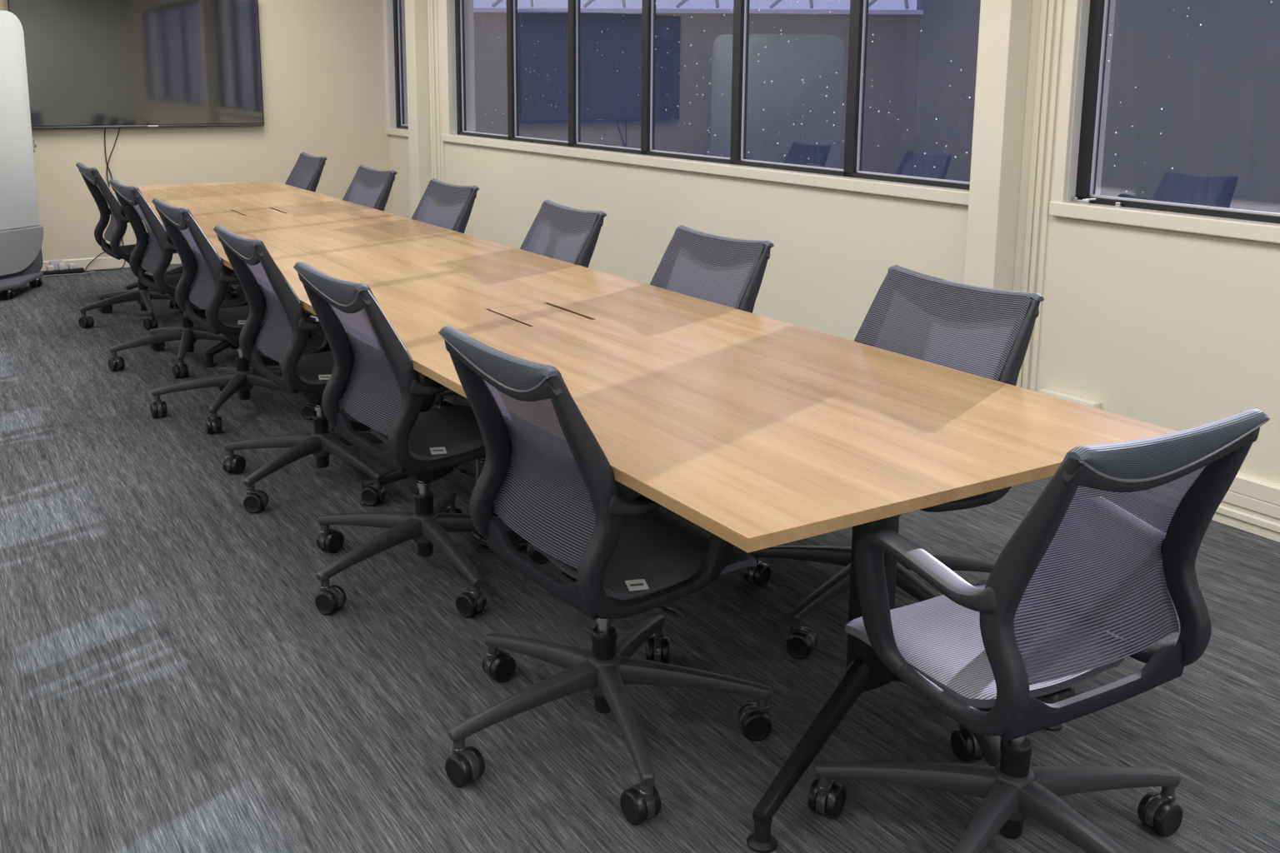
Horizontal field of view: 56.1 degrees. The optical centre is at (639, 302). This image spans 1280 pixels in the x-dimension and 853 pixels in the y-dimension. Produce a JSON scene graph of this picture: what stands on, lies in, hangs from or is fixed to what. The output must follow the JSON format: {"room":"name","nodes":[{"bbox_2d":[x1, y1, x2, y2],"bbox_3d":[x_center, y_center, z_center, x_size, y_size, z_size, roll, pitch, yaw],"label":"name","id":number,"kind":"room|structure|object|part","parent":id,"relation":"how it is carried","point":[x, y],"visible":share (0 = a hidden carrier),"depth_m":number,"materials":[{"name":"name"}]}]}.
{"room":"conference room","nodes":[
{"label":"conference room","id":0,"kind":"room"},
{"bbox_2d":[0,0,391,260],"bbox_3d":[-4.700,-1.560,8.618,6.260,2.750,0.150,-6,13,-32],"label":"wall","id":1,"kind":"structure","parent":0,"point":[322,62],"depth_m":9.64,"materials":[{"name":"beige paint"}]},
{"bbox_2d":[40,253,181,270],"bbox_3d":[-4.663,-0.241,8.800,5.870,0.090,0.014,-6,13,-32],"label":"baseboard","id":2,"kind":"structure","parent":1,"relation":"attached to","point":[105,262],"depth_m":9.14,"materials":[{"name":"beige wood"}]},
{"bbox_2d":[7,0,264,129],"bbox_3d":[-3.745,-1.818,9.044,1.750,0.985,0.080,-6,13,-32],"label":"television","id":3,"kind":"object","parent":1,"relation":"attached to","point":[90,63],"visible":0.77,"depth_m":9.01,"materials":[{"name":"black"}]},
{"bbox_2d":[85,128,112,272],"bbox_3d":[-4.074,-0.789,9.034,0.086,1.093,0.277,8,13,34],"label":"cable","id":4,"kind":"object","parent":3,"relation":"hanging from","point":[105,128],"visible":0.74,"depth_m":9.05,"materials":[{"name":"black plastic"}]},
{"bbox_2d":[84,128,125,271],"bbox_3d":[-4.061,-0.780,8.991,0.095,1.096,0.428,10,14,41],"label":"cable","id":5,"kind":"object","parent":3,"relation":"hanging from","point":[119,128],"visible":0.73,"depth_m":9.06,"materials":[{"name":"black plastic"}]},
{"bbox_3d":[-3.729,-1.339,9.103,1.750,0.014,0.004,-6,13,-32],"label":"trim","id":6,"kind":"part","parent":3,"relation":"part of","materials":[{"name":"grey plastic"}]},
{"bbox_2d":[0,263,1279,852],"bbox_3d":[-1.203,0.863,3.701,6.550,0.120,12.930,-6,13,-32],"label":"floor","id":7,"kind":"structure","parent":0,"point":[173,679],"depth_m":3.02,"materials":[{"name":"grey carpet"}]},
{"bbox_2d":[0,10,43,299],"bbox_3d":[-4.313,-0.928,7.661,0.350,1.870,1.262,5,11,20],"label":"whiteboard","id":8,"kind":"object","parent":7,"relation":"on","point":[21,233],"visible":1,"depth_m":8.09,"materials":[{"name":"grey"}]},
{"bbox_3d":[-4.364,-0.287,7.786,0.037,0.293,1.220,5,11,20],"label":"pin panel","id":9,"kind":"part","parent":8,"relation":"part of","materials":[{"name":"grey fabric"}]},
{"bbox_3d":[-4.413,-0.275,7.808,0.067,0.330,1.236,5,11,20],"label":"panel","id":10,"kind":"part","parent":8,"relation":"part of","materials":[{"name":"white plastic"}]},
{"bbox_3d":[-4.164,-1.078,8.244,0.028,0.090,0.034,5,11,20],"label":"pivot knob","id":11,"kind":"part","parent":8,"relation":"part of","materials":[{"name":"silver metal"}]},
{"bbox_2d":[40,262,84,275],"bbox_3d":[-4.281,-0.253,8.896,0.300,0.085,0.060,-8,14,-40],"label":"power strip","id":12,"kind":"object","parent":7,"relation":"on","point":[72,269],"visible":0.91,"depth_m":8.88,"materials":[{"name":"black plastic"}]},
{"bbox_2d":[50,259,63,269],"bbox_3d":[-4.351,-0.279,8.967,0.090,0.085,0.030,-6,13,-32],"label":"wall outlet","id":13,"kind":"object","parent":12,"relation":"in","point":[54,262],"visible":0.46,"depth_m":8.95,"materials":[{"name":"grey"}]},
{"bbox_2d":[40,270,94,277],"bbox_3d":[-4.229,-0.211,8.840,0.094,0.025,0.417,10,14,42],"label":"extension cord","id":14,"kind":"object","parent":7,"relation":"on","point":[92,272],"visible":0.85,"depth_m":8.87,"materials":[{"name":"grey plastic"}]},
{"bbox_2d":[75,162,206,329],"bbox_3d":[-3.019,-0.362,7.223,0.741,0.945,0.741,-7,13,-34],"label":"office chair","id":15,"kind":"object","parent":7,"relation":"on","point":[116,230],"visible":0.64,"depth_m":7.15,"materials":[{"name":"black plastic"}]},
{"bbox_3d":[-3.199,-0.587,7.354,0.411,0.534,0.054,-7,13,-34],"label":"frame","id":16,"kind":"part","parent":15,"relation":"part of","materials":[{"name":"grey plastic"}]},
{"bbox_3d":[-2.941,-0.514,6.982,0.411,0.534,0.054,-7,13,-34],"label":"frame","id":17,"kind":"part","parent":15,"relation":"part of","materials":[{"name":"grey plastic"}]},
{"bbox_3d":[-2.864,-0.401,7.037,0.343,0.268,0.061,-7,13,-34],"label":"armrest","id":18,"kind":"part","parent":15,"relation":"part of","materials":[{"name":"grey plastic"}]},
{"bbox_3d":[-2.928,-0.319,7.312,0.403,0.052,0.428,-7,13,-34],"label":"seat","id":19,"kind":"part","parent":15,"relation":"part of","materials":[{"name":"fabric"}]},
{"bbox_2d":[108,179,261,378],"bbox_3d":[-2.369,-0.157,6.168,0.730,0.945,0.741,-7,13,-35],"label":"office chair","id":20,"kind":"object","parent":7,"relation":"on","point":[157,257],"visible":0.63,"depth_m":6.09,"materials":[{"name":"black plastic"}]},
{"bbox_3d":[-2.529,-0.377,6.281,0.411,0.534,0.054,-7,13,-35],"label":"frame","id":21,"kind":"part","parent":20,"relation":"part of","materials":[{"name":"grey plastic"}]},
{"bbox_3d":[-2.261,-0.306,5.916,0.411,0.534,0.054,-7,13,-35],"label":"frame","id":22,"kind":"part","parent":20,"relation":"part of","materials":[{"name":"grey plastic"}]},
{"bbox_3d":[-2.185,-0.194,5.973,0.343,0.268,0.061,-7,13,-35],"label":"armrest","id":23,"kind":"part","parent":20,"relation":"part of","materials":[{"name":"grey plastic"}]},
{"bbox_3d":[-2.256,-0.111,6.245,0.403,0.052,0.428,-7,13,-35],"label":"seat","id":24,"kind":"part","parent":20,"relation":"part of","materials":[{"name":"fabric"}]},
{"bbox_2d":[150,198,319,434],"bbox_3d":[-1.777,0.011,5.308,0.751,0.945,0.721,-7,13,-35],"label":"office chair","id":25,"kind":"object","parent":7,"relation":"on","point":[209,291],"visible":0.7,"depth_m":5.23,"materials":[{"name":"black plastic"}]},
{"bbox_3d":[-1.947,-0.203,5.389,0.411,0.534,0.054,-7,13,-35],"label":"frame","id":26,"kind":"part","parent":25,"relation":"part of","materials":[{"name":"grey plastic"}]},
{"bbox_3d":[-1.682,-0.131,5.022,0.411,0.534,0.054,-7,13,-35],"label":"frame","id":27,"kind":"part","parent":25,"relation":"part of","materials":[{"name":"grey plastic"}]},
{"bbox_3d":[-1.890,-0.096,5.472,0.343,0.268,0.061,-7,13,-35],"label":"armrest","id":28,"kind":"part","parent":25,"relation":"part of","materials":[{"name":"black plastic"}]},
{"bbox_3d":[-1.605,-0.019,5.078,0.343,0.268,0.061,-7,13,-35],"label":"armrest","id":29,"kind":"part","parent":25,"relation":"part of","materials":[{"name":"grey plastic"}]},
{"bbox_3d":[-1.675,0.063,5.351,0.403,0.052,0.428,-7,13,-35],"label":"seat","id":30,"kind":"part","parent":25,"relation":"part of","materials":[{"name":"fabric"}]},
{"bbox_2d":[226,151,327,299],"bbox_3d":[-2.479,-0.534,8.176,0.742,0.936,0.739,-6,13,-31],"label":"office chair","id":31,"kind":"object","parent":7,"relation":"on","point":[306,174],"visible":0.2,"depth_m":8.15,"materials":[{"name":"grey fabric"}]},
{"bbox_3d":[-2.278,-0.688,7.982,0.411,0.534,0.060,-6,13,-31],"label":"frame","id":32,"kind":"part","parent":31,"relation":"part of","materials":[{"name":"black plastic"}]},
{"bbox_2d":[213,225,385,513],"bbox_3d":[-1.148,0.195,4.370,0.730,0.945,0.734,-7,13,-34],"label":"office chair","id":33,"kind":"object","parent":7,"relation":"on","point":[283,335],"visible":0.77,"depth_m":4.29,"materials":[{"name":"black plastic"}]},
{"bbox_3d":[-1.358,-0.027,4.484,0.411,0.534,0.054,-7,13,-34],"label":"frame","id":34,"kind":"part","parent":33,"relation":"part of","materials":[{"name":"grey plastic"}]},
{"bbox_3d":[-1.300,0.081,4.566,0.343,0.268,0.061,-7,13,-34],"label":"armrest","id":35,"kind":"part","parent":33,"relation":"part of","materials":[{"name":"black plastic"}]},
{"bbox_3d":[-1.097,0.046,4.114,0.411,0.534,0.054,-7,13,-34],"label":"frame","id":36,"kind":"part","parent":33,"relation":"part of","materials":[{"name":"grey plastic"}]},
{"bbox_3d":[-1.020,0.158,4.169,0.343,0.268,0.061,-7,13,-34],"label":"armrest","id":37,"kind":"part","parent":33,"relation":"part of","materials":[{"name":"grey plastic"}]},
{"bbox_3d":[-1.087,0.240,4.443,0.403,0.052,0.428,-7,13,-34],"label":"seat","id":38,"kind":"part","parent":33,"relation":"part of","materials":[{"name":"fabric"}]},
{"bbox_2d":[309,164,397,337],"bbox_3d":[-1.776,-0.325,7.106,0.733,0.936,0.747,-7,13,-34],"label":"office chair","id":39,"kind":"object","parent":7,"relation":"on","point":[370,187],"visible":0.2,"depth_m":7.09,"materials":[{"name":"grey fabric"}]},
{"bbox_3d":[-1.585,-0.474,6.883,0.411,0.534,0.060,-7,13,-34],"label":"frame","id":40,"kind":"part","parent":39,"relation":"part of","materials":[{"name":"black plastic"}]},
{"bbox_2d":[350,178,479,347],"bbox_3d":[-1.217,-0.141,6.165,0.740,0.936,0.735,-7,13,-34],"label":"office chair","id":41,"kind":"object","parent":7,"relation":"on","point":[444,205],"visible":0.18,"depth_m":6.17,"materials":[{"name":"black plastic"}]},
{"bbox_3d":[-0.986,-0.293,5.955,0.411,0.534,0.060,-7,13,-34],"label":"frame","id":42,"kind":"part","parent":41,"relation":"part of","materials":[{"name":"black plastic"}]},
{"bbox_2d":[293,261,548,617],"bbox_3d":[-0.647,0.355,3.547,0.743,0.945,0.737,-7,13,-36],"label":"office chair","id":43,"kind":"object","parent":7,"relation":"on","point":[388,398],"visible":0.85,"depth_m":3.48,"materials":[{"name":"black plastic"}]},
{"bbox_3d":[-0.838,0.132,3.672,0.411,0.534,0.054,-7,13,-36],"label":"frame","id":44,"kind":"part","parent":43,"relation":"part of","materials":[{"name":"grey plastic"}]},
{"bbox_3d":[-0.782,0.239,3.756,0.343,0.268,0.061,-7,13,-36],"label":"armrest","id":45,"kind":"part","parent":43,"relation":"part of","materials":[{"name":"grey plastic"}]},
{"bbox_3d":[-0.566,0.203,3.309,0.411,0.534,0.054,-7,13,-36],"label":"frame","id":46,"kind":"part","parent":43,"relation":"part of","materials":[{"name":"black plastic"}]},
{"bbox_3d":[-0.564,0.398,3.639,0.403,0.052,0.428,-7,13,-36],"label":"seat","id":47,"kind":"part","parent":43,"relation":"part of","materials":[{"name":"fabric"}]},
{"bbox_3d":[-0.491,0.315,3.366,0.343,0.268,0.061,-7,13,-36],"label":"armrest","id":48,"kind":"part","parent":43,"relation":"part of","materials":[{"name":"black plastic"}]},
{"bbox_3d":[-0.534,0.479,3.496,0.025,0.015,0.187,-7,13,-36],"label":"height lever","id":49,"kind":"part","parent":43,"relation":"part of","materials":[{"name":"grey plastic"}]},
{"bbox_2d":[471,530,527,549],"bbox_3d":[-0.463,0.745,3.936,0.175,0.010,0.334,-6,13,-32],"label":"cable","id":50,"kind":"object","parent":7,"relation":"on","point":[474,534],"visible":0.18,"depth_m":3.86,"materials":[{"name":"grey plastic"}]},
{"bbox_2d":[480,537,523,552],"bbox_3d":[-0.433,0.749,3.947,0.173,0.023,0.309,0,11,-4],"label":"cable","id":51,"kind":"object","parent":7,"relation":"on","point":[481,545],"visible":0.2,"depth_m":3.80,"materials":[{"name":"black plastic"}]},
{"bbox_2d":[479,535,525,549],"bbox_3d":[-0.433,0.742,3.932,0.179,0.012,0.331,-1,11,-6],"label":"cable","id":52,"kind":"object","parent":7,"relation":"on","point":[482,537],"visible":0.16,"depth_m":3.81,"materials":[{"name":"black plastic"}]},
{"bbox_2d":[434,200,606,409],"bbox_3d":[-0.502,0.065,5.109,0.736,0.936,0.728,-6,12,-30],"label":"office chair","id":53,"kind":"object","parent":7,"relation":"on","point":[558,232],"visible":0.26,"depth_m":5.13,"materials":[{"name":"grey fabric"}]},
{"bbox_3d":[-0.326,-0.087,4.897,0.411,0.534,0.062,-6,12,-30],"label":"frame","id":54,"kind":"part","parent":53,"relation":"part of","materials":[{"name":"grey plastic"}]},
{"bbox_2d":[438,325,772,824],"bbox_3d":[-0.110,0.524,2.678,0.723,0.945,0.744,-7,13,-34],"label":"office chair","id":55,"kind":"object","parent":7,"relation":"on","point":[619,557],"visible":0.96,"depth_m":2.61,"materials":[{"name":"grey fabric"}]},
{"bbox_3d":[-0.265,0.302,2.799,0.411,0.534,0.054,-7,13,-34],"label":"frame","id":56,"kind":"part","parent":55,"relation":"part of","materials":[{"name":"grey plastic"}]},
{"bbox_3d":[-0.208,0.410,2.881,0.343,0.268,0.061,-7,13,-34],"label":"armrest","id":57,"kind":"part","parent":55,"relation":"part of","materials":[{"name":"black plastic"}]},
{"bbox_3d":[-0.005,0.375,2.429,0.411,0.534,0.054,-7,13,-34],"label":"frame","id":58,"kind":"part","parent":55,"relation":"part of","materials":[{"name":"grey plastic"}]},
{"bbox_3d":[0.006,0.569,2.758,0.403,0.052,0.428,-7,13,-34],"label":"seat","id":59,"kind":"part","parent":55,"relation":"part of","materials":[{"name":"fabric"}]},
{"bbox_3d":[0.031,0.651,2.614,0.025,0.015,0.187,-7,13,-34],"label":"height lever","id":60,"kind":"part","parent":55,"relation":"part of","materials":[{"name":"grey plastic"}]},
{"bbox_3d":[0.071,0.487,2.484,0.343,0.268,0.061,-7,13,-34],"label":"armrest","id":61,"kind":"part","parent":55,"relation":"part of","materials":[{"name":"black plastic"}]},
{"bbox_2d":[99,180,1178,852],"bbox_3d":[-1.224,0.118,5.362,1.200,0.725,7.150,-6,13,-32],"label":"conference table","id":62,"kind":"object","parent":7,"relation":"on","point":[759,432],"visible":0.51,"depth_m":2.96,"materials":[{"name":"brown wood"}]},
{"bbox_2d":[639,225,774,495],"bbox_3d":[0.070,0.231,4.258,0.746,0.936,0.741,-7,13,-34],"label":"office chair","id":63,"kind":"object","parent":7,"relation":"on","point":[728,272],"visible":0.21,"depth_m":4.25,"materials":[{"name":"grey fabric"}]},
{"bbox_3d":[-0.017,0.001,4.447,0.411,0.534,0.060,-7,13,-34],"label":"frame","id":64,"kind":"part","parent":63,"relation":"part of","materials":[{"name":"black plastic"}]},
{"bbox_3d":[0.278,0.082,4.035,0.411,0.534,0.060,-7,13,-34],"label":"frame","id":65,"kind":"part","parent":63,"relation":"part of","materials":[{"name":"grey plastic"}]},
{"bbox_2d":[743,265,1044,659],"bbox_3d":[0.664,0.418,3.298,0.743,0.936,0.737,-6,13,-31],"label":"office chair","id":66,"kind":"object","parent":7,"relation":"on","point":[982,332],"visible":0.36,"depth_m":3.30,"materials":[{"name":"grey fabric"}]},
{"bbox_3d":[0.585,0.177,3.550,0.411,0.534,0.064,-6,13,-31],"label":"frame","id":67,"kind":"part","parent":66,"relation":"part of","materials":[{"name":"grey plastic"}]},
{"bbox_3d":[0.809,0.395,3.052,0.343,0.268,0.073,-6,13,-31],"label":"armrest","id":68,"kind":"part","parent":66,"relation":"part of","materials":[{"name":"black plastic"}]},
{"bbox_3d":[0.870,0.267,3.089,0.411,0.534,0.064,-6,13,-31],"label":"frame","id":69,"kind":"part","parent":66,"relation":"part of","materials":[{"name":"black plastic"}]},
{"bbox_2d":[807,409,1269,852],"bbox_3d":[0.737,0.621,2.225,0.742,0.939,0.718,-6,12,-30],"label":"office chair","id":70,"kind":"object","parent":7,"relation":"on","point":[1078,589],"visible":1,"depth_m":2.14,"materials":[{"name":"black plastic"}]},
{"bbox_3d":[0.501,0.566,2.123,0.061,0.268,0.343,-6,12,-30],"label":"armrest","id":71,"kind":"part","parent":70,"relation":"part of","materials":[{"name":"grey plastic"}]},
{"bbox_3d":[0.559,0.460,2.039,0.054,0.534,0.411,-6,12,-30],"label":"frame","id":72,"kind":"part","parent":70,"relation":"part of","materials":[{"name":"grey plastic"}]},
{"bbox_3d":[0.667,0.659,2.347,0.428,0.052,0.403,-6,12,-30],"label":"seat","id":73,"kind":"part","parent":70,"relation":"part of","materials":[{"name":"fabric"}]},
{"bbox_3d":[0.926,0.523,2.367,0.061,0.268,0.343,-6,12,-30],"label":"armrest","id":74,"kind":"part","parent":70,"relation":"part of","materials":[{"name":"black plastic"}]},
{"bbox_3d":[0.954,0.420,2.266,0.054,0.534,0.411,-6,12,-30],"label":"frame","id":75,"kind":"part","parent":70,"relation":"part of","materials":[{"name":"grey plastic"}]},
{"bbox_2d":[387,0,1279,484],"bbox_3d":[1.456,-0.798,4.879,0.218,2.750,13.220,-6,13,-32],"label":"wall","id":76,"kind":"structure","parent":0,"point":[1174,330],"depth_m":4.69,"materials":[{"name":"beige paint"}]},
{"bbox_2d":[383,0,408,136],"bbox_3d":[-1.914,-2.137,9.818,0.128,1.535,0.752,-6,13,-32],"label":"window","id":77,"kind":"structure","parent":76,"relation":"in","point":[392,8],"depth_m":10.06,"materials":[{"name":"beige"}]},
{"bbox_3d":[-1.960,-2.135,9.804,0.022,1.535,0.718,-6,13,-32],"label":"architrave","id":78,"kind":"part","parent":77,"relation":"part of","materials":[{"name":"beige wood"}]},
{"bbox_3d":[-1.939,-1.408,9.944,0.083,0.055,0.752,-6,13,-32],"label":"sill","id":79,"kind":"part","parent":77,"relation":"part of","materials":[{"name":"beige wood"}]},
{"bbox_3d":[-1.866,-2.133,9.812,0.055,1.420,0.629,-6,13,-32],"label":"frame","id":80,"kind":"part","parent":77,"relation":"part of","materials":[{"name":"black"}]},
{"bbox_2d":[405,0,431,219],"bbox_3d":[-1.741,-1.691,9.446,0.119,2.750,0.184,-6,13,-32],"label":"column","id":81,"kind":"structure","parent":76,"relation":"attached to","point":[416,11],"depth_m":9.40,"materials":[{"name":"beige paint"}]},
{"bbox_2d":[440,0,969,205],"bbox_3d":[-0.011,-1.574,6.936,0.129,1.535,5.354,-6,13,-32],"label":"window","id":82,"kind":"structure","parent":76,"relation":"in","point":[852,177],"depth_m":6.76,"materials":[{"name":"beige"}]},
{"bbox_3d":[-0.058,-1.572,6.922,0.022,1.535,5.320,-6,13,-32],"label":"architrave","id":83,"kind":"part","parent":82,"relation":"part of","materials":[{"name":"beige wood"}]},
{"bbox_3d":[-0.036,-0.845,7.062,0.083,0.055,5.354,-6,13,-32],"label":"sill","id":84,"kind":"part","parent":82,"relation":"part of","materials":[{"name":"beige wood"}]},
{"bbox_2d":[964,0,1032,290],"bbox_3d":[1.402,-0.761,4.686,0.119,2.750,0.151,-6,13,-32],"label":"column","id":85,"kind":"structure","parent":76,"relation":"attached to","point":[1004,25],"depth_m":4.67,"materials":[{"name":"beige paint"}]},
{"bbox_2d":[1039,388,1100,409],"bbox_3d":[1.637,0.410,4.591,0.049,0.113,0.250,-6,13,-32],"label":"power outlet","id":86,"kind":"object","parent":76,"relation":"attached to","point":[1057,394],"visible":0.25,"depth_m":4.56,"materials":[{"name":"beige plastic"}]},
{"bbox_2d":[1049,0,1279,243],"bbox_3d":[2.906,-0.712,2.518,0.128,1.535,4.745,-6,13,-32],"label":"window","id":87,"kind":"structure","parent":76,"relation":"in","point":[1082,202],"depth_m":4.43,"materials":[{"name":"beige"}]},
{"bbox_3d":[2.860,-0.709,2.504,0.022,1.535,4.711,-6,13,-32],"label":"architrave","id":88,"kind":"part","parent":87,"relation":"part of","materials":[{"name":"beige wood"}]},
{"bbox_3d":[2.881,0.018,2.644,0.083,0.055,4.745,-6,13,-32],"label":"sill","id":89,"kind":"part","parent":87,"relation":"part of","materials":[{"name":"beige wood"}]},
{"bbox_3d":[2.945,-0.697,2.530,0.001,1.348,4.559,-6,13,-32],"label":"glass","id":90,"kind":"part","parent":87,"relation":"part of","materials":[{"name":"clear glass"}]},
{"bbox_2d":[1211,472,1279,542],"bbox_3d":[1.377,0.478,5.028,0.039,0.186,12.900,-6,13,-32],"label":"baseboard","id":91,"kind":"structure","parent":76,"relation":"attached to","point":[1251,504],"depth_m":4.00,"materials":[{"name":"beige wood"}]},
{"label":"outside","id":92,"kind":"structure","parent":0,"visible":0},
{"bbox_2d":[1200,205,1279,213],"bbox_3d":[10.314,-3.007,25.950,37.050,0.100,70.000,-6,13,-32],"label":"ground","id":93,"kind":"structure","parent":92,"point":[1276,209],"depth_m":16.70,"materials":[{"name":"grey"}]},
{"bbox_2d":[473,0,1279,205],"bbox_3d":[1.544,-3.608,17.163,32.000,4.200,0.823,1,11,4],"label":"window","id":94,"kind":"structure","parent":93,"relation":"on","point":[1216,87],"depth_m":17.09,"materials":[{"name":"glass"}]}
]}

